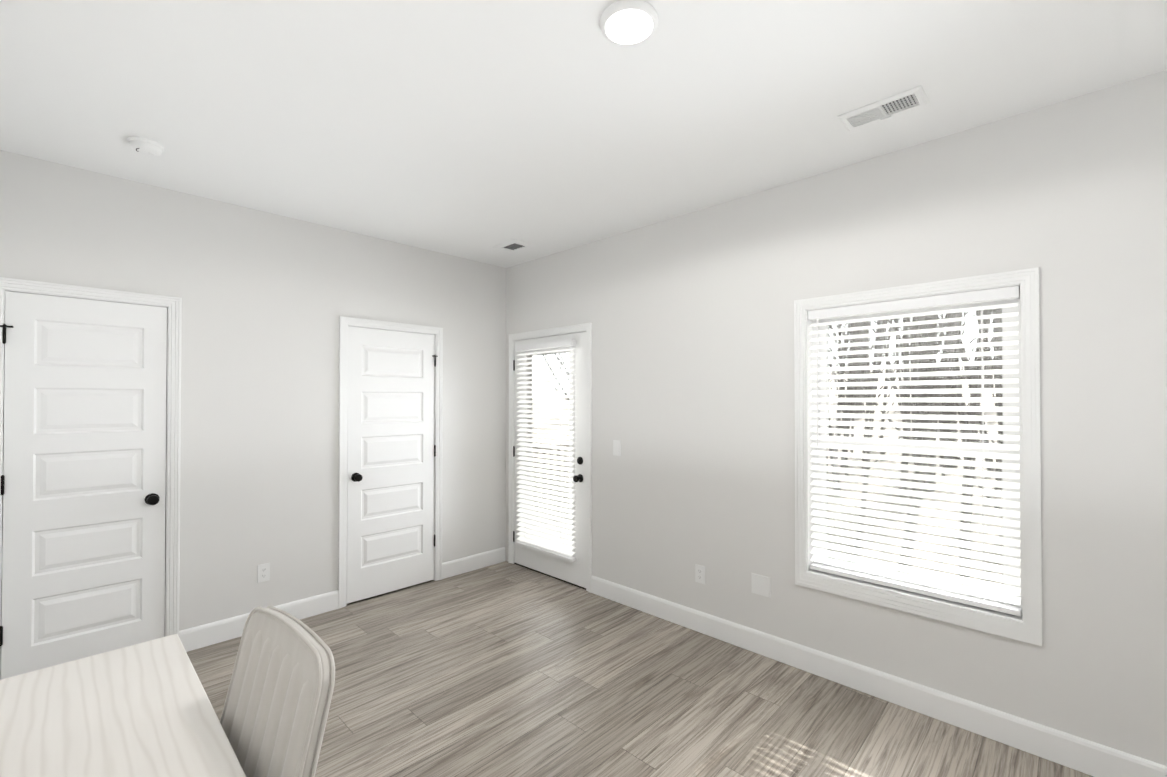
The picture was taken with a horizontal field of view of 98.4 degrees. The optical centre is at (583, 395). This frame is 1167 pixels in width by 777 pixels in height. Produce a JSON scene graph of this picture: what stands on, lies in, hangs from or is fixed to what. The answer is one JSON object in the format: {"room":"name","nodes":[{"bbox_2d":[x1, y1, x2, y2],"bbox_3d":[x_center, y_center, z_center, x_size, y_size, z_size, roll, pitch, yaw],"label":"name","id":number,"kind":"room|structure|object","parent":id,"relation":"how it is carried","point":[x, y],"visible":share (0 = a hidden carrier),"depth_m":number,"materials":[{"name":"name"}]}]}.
{"room":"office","nodes":[
{"label":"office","id":0,"kind":"room"},
{"bbox_2d":[0,150,505,630],"bbox_3d":[-1.889,0.164,3.636,0.160,2.743,3.490,-1,-1,44],"label":"wall","id":1,"kind":"structure","parent":0,"point":[268,299],"depth_m":3.30,"materials":[{"name":"white paint"}]},
{"bbox_2d":[0,277,181,679],"bbox_3d":[-2.666,0.473,2.725,0.137,2.110,0.753,-1,-1,44],"label":"closet door","id":2,"kind":"structure","parent":1,"relation":"in","point":[90,404],"depth_m":2.71,"materials":[{"name":"white wood"}]},
{"bbox_2d":[179,590,338,651],"bbox_3d":[-2.081,1.466,3.300,0.014,0.133,0.903,-1,-1,44],"label":"baseboard","id":3,"kind":"structure","parent":1,"relation":"attached to","point":[197,637],"depth_m":3.18,"materials":[{"name":"white wood"}]},
{"bbox_2d":[257,563,269,582],"bbox_3d":[-2.093,1.162,3.295,0.007,0.114,0.070,-1,-1,44],"label":"electrical outlet","id":4,"kind":"object","parent":1,"relation":"attached to","point":[263,572],"visible":1,"depth_m":3.29,"materials":[{"name":"white plastic"}]},
{"bbox_2d":[338,316,442,608],"bbox_3d":[-1.487,0.484,3.941,0.137,2.112,0.829,-1,-1,44],"label":"hall door","id":5,"kind":"structure","parent":1,"relation":"in","point":[390,452],"depth_m":3.91,"materials":[{"name":"white wood"}]},
{"bbox_2d":[442,547,504,578],"bbox_3d":[-0.962,1.477,4.453,0.014,0.133,0.655,-1,-1,44],"label":"baseboard","id":6,"kind":"structure","parent":1,"relation":"attached to","point":[488,558],"depth_m":4.43,"materials":[{"name":"white wood"}]},
{"bbox_2d":[0,0,1166,267],"bbox_3d":[0.160,-1.287,1.661,5.870,0.120,3.490,-1,-1,44],"label":"ceiling","id":7,"kind":"structure","parent":0,"point":[476,130],"depth_m":2.04,"materials":[{"name":"white paint"}]},
{"bbox_2d":[127,136,163,155],"bbox_3d":[-2.119,-1.197,2.436,0.136,0.044,0.136,-1,-1,44],"label":"smoke detector","id":8,"kind":"object","parent":7,"relation":"attached to","point":[145,146],"visible":1,"depth_m":2.40,"materials":[{"name":"white plastic"}]},
{"bbox_2d":[492,239,534,252],"bbox_3d":[-0.562,-1.197,4.054,0.300,0.013,0.210,-1,-1,44],"label":"ceiling vent","id":9,"kind":"object","parent":7,"relation":"in","point":[513,245],"visible":1,"depth_m":4.03,"materials":[{"name":"white plastic"}]},
{"bbox_2d":[600,0,658,45],"bbox_3d":[0.149,-1.211,1.650,0.192,0.030,0.192,-1,-1,44],"label":"recessed light","id":10,"kind":"object","parent":7,"relation":"in","point":[628,22],"visible":1,"depth_m":1.62,"materials":[{"name":"white plastic"}]},
{"bbox_2d":[605,6,652,43],"bbox_3d":[0.149,-1.205,1.650,0.154,0.018,0.154,-1,-1,44],"label":"diffuser","id":11,"kind":"object","parent":10,"relation":"attached to","point":[623,24],"depth_m":1.63,"materials":[{"name":"white plastic"}]},
{"bbox_2d":[837,86,928,130],"bbox_3d":[1.277,-1.214,2.151,0.310,0.015,0.160,-1,-1,44],"label":"ceiling vent","id":12,"kind":"object","parent":7,"relation":"in","point":[899,103],"visible":1,"depth_m":2.13,"materials":[{"name":"white plastic"}]},
{"bbox_2d":[186,561,1092,776],"bbox_3d":[0.160,1.556,1.634,5.870,0.080,3.490,-1,-1,44],"label":"floor","id":13,"kind":"structure","parent":0,"point":[504,669],"depth_m":2.50,"materials":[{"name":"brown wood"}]},
{"bbox_2d":[0,634,245,776],"bbox_3d":[-0.953,1.129,0.897,1.455,0.760,0.533,-1,-1,44],"label":"desk","id":14,"kind":"object","parent":13,"relation":"on","point":[144,709],"visible":1,"depth_m":1.16,"materials":[{"name":"white wood"}]},
{"bbox_2d":[220,606,334,776],"bbox_3d":[-0.861,1.010,0.926,0.440,0.998,0.624,0,-1,40],"label":"chair","id":15,"kind":"object","parent":13,"relation":"on","point":[274,717],"visible":1,"depth_m":1.08,"materials":[{"name":"beige"}]},
{"bbox_2d":[506,70,1166,765],"bbox_3d":[1.319,0.156,2.842,5.870,2.743,0.160,-1,-1,44],"label":"wall","id":16,"kind":"structure","parent":0,"point":[688,318],"depth_m":2.44,"materials":[{"name":"white paint"}]},
{"bbox_2d":[508,323,591,592],"bbox_3d":[-0.277,0.489,4.336,1.043,2.110,0.235,-1,-1,44],"label":"patio door","id":17,"kind":"structure","parent":16,"relation":"in","point":[556,555],"depth_m":4.20,"materials":[{"name":"white"}]},
{"bbox_2d":[515,339,576,562],"bbox_3d":[-0.331,0.441,4.266,0.710,1.770,0.058,-1,-1,44],"label":"blind","id":18,"kind":"object","parent":17,"relation":"attached to","point":[555,545],"depth_m":4.22,"materials":[{"name":"white plastic"}]},
{"bbox_2d":[613,440,620,455],"bbox_3d":[0.248,0.393,3.760,0.070,0.114,0.010,-1,-1,44],"label":"light switch","id":19,"kind":"object","parent":16,"relation":"attached to","point":[616,447],"visible":1,"depth_m":3.75,"materials":[{"name":"white plastic"}]},
{"bbox_2d":[695,564,704,583],"bbox_3d":[0.756,1.159,3.262,0.070,0.114,0.007,-1,-1,44],"label":"outlet","id":20,"kind":"object","parent":16,"relation":"attached to","point":[699,573],"visible":1,"depth_m":3.26,"materials":[{"name":"white plastic"}]},
{"bbox_2d":[751,573,770,597],"bbox_3d":[1.050,1.124,2.978,0.116,0.116,0.006,-1,-1,44],"label":"cover plate","id":21,"kind":"object","parent":16,"relation":"attached to","point":[761,584],"visible":1,"depth_m":2.97,"materials":[{"name":"white plastic"}]},
{"bbox_2d":[591,575,1166,776],"bbox_3d":[1.655,1.457,2.380,4.441,0.133,0.016,-1,-1,44],"label":"baseboard","id":22,"kind":"structure","parent":16,"relation":"attached to","point":[1091,758],"depth_m":2.44,"materials":[{"name":"white wood"}]},
{"bbox_2d":[794,267,1041,645],"bbox_3d":[1.616,0.260,2.537,1.024,1.594,0.176,-1,-1,44],"label":"window","id":23,"kind":"structure","parent":16,"relation":"in","point":[1026,626],"depth_m":2.35,"materials":[{"name":"white plastic"}]},
{"bbox_2d":[808,286,1021,615],"bbox_3d":[1.592,0.244,2.513,0.892,1.437,0.068,-1,-1,44],"label":"window blind","id":24,"kind":"object","parent":23,"relation":"attached to","point":[990,295],"visible":0.98,"depth_m":2.45,"materials":[{"name":"white plastic"}]},
{"label":"outside","id":25,"kind":"structure","parent":0,"visible":0},
{"bbox_2d":[532,366,1002,592],"bbox_3d":[22.098,-0.509,24.656,65.000,6.327,59.600,-1,-1,44],"label":"ground","id":26,"kind":"structure","parent":25,"point":[964,386],"depth_m":9.39,"materials":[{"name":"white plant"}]},
{"bbox_2d":[532,445,827,538],"bbox_3d":[0.798,1.061,5.276,2.800,4.180,2.560,-1,-1,44],"label":"deck","id":27,"kind":"object","parent":26,"relation":"on","point":[566,476],"depth_m":5.89,"materials":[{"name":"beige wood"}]},
{"bbox_2d":[542,308,1002,576],"bbox_3d":[13.243,-10.348,13.739,39.690,25.712,33.212,-1,-1,44],"label":"trees","id":28,"kind":"object","parent":26,"relation":"on","point":[946,342],"depth_m":7.93,"materials":[{"name":"grey plant"}]}
]}

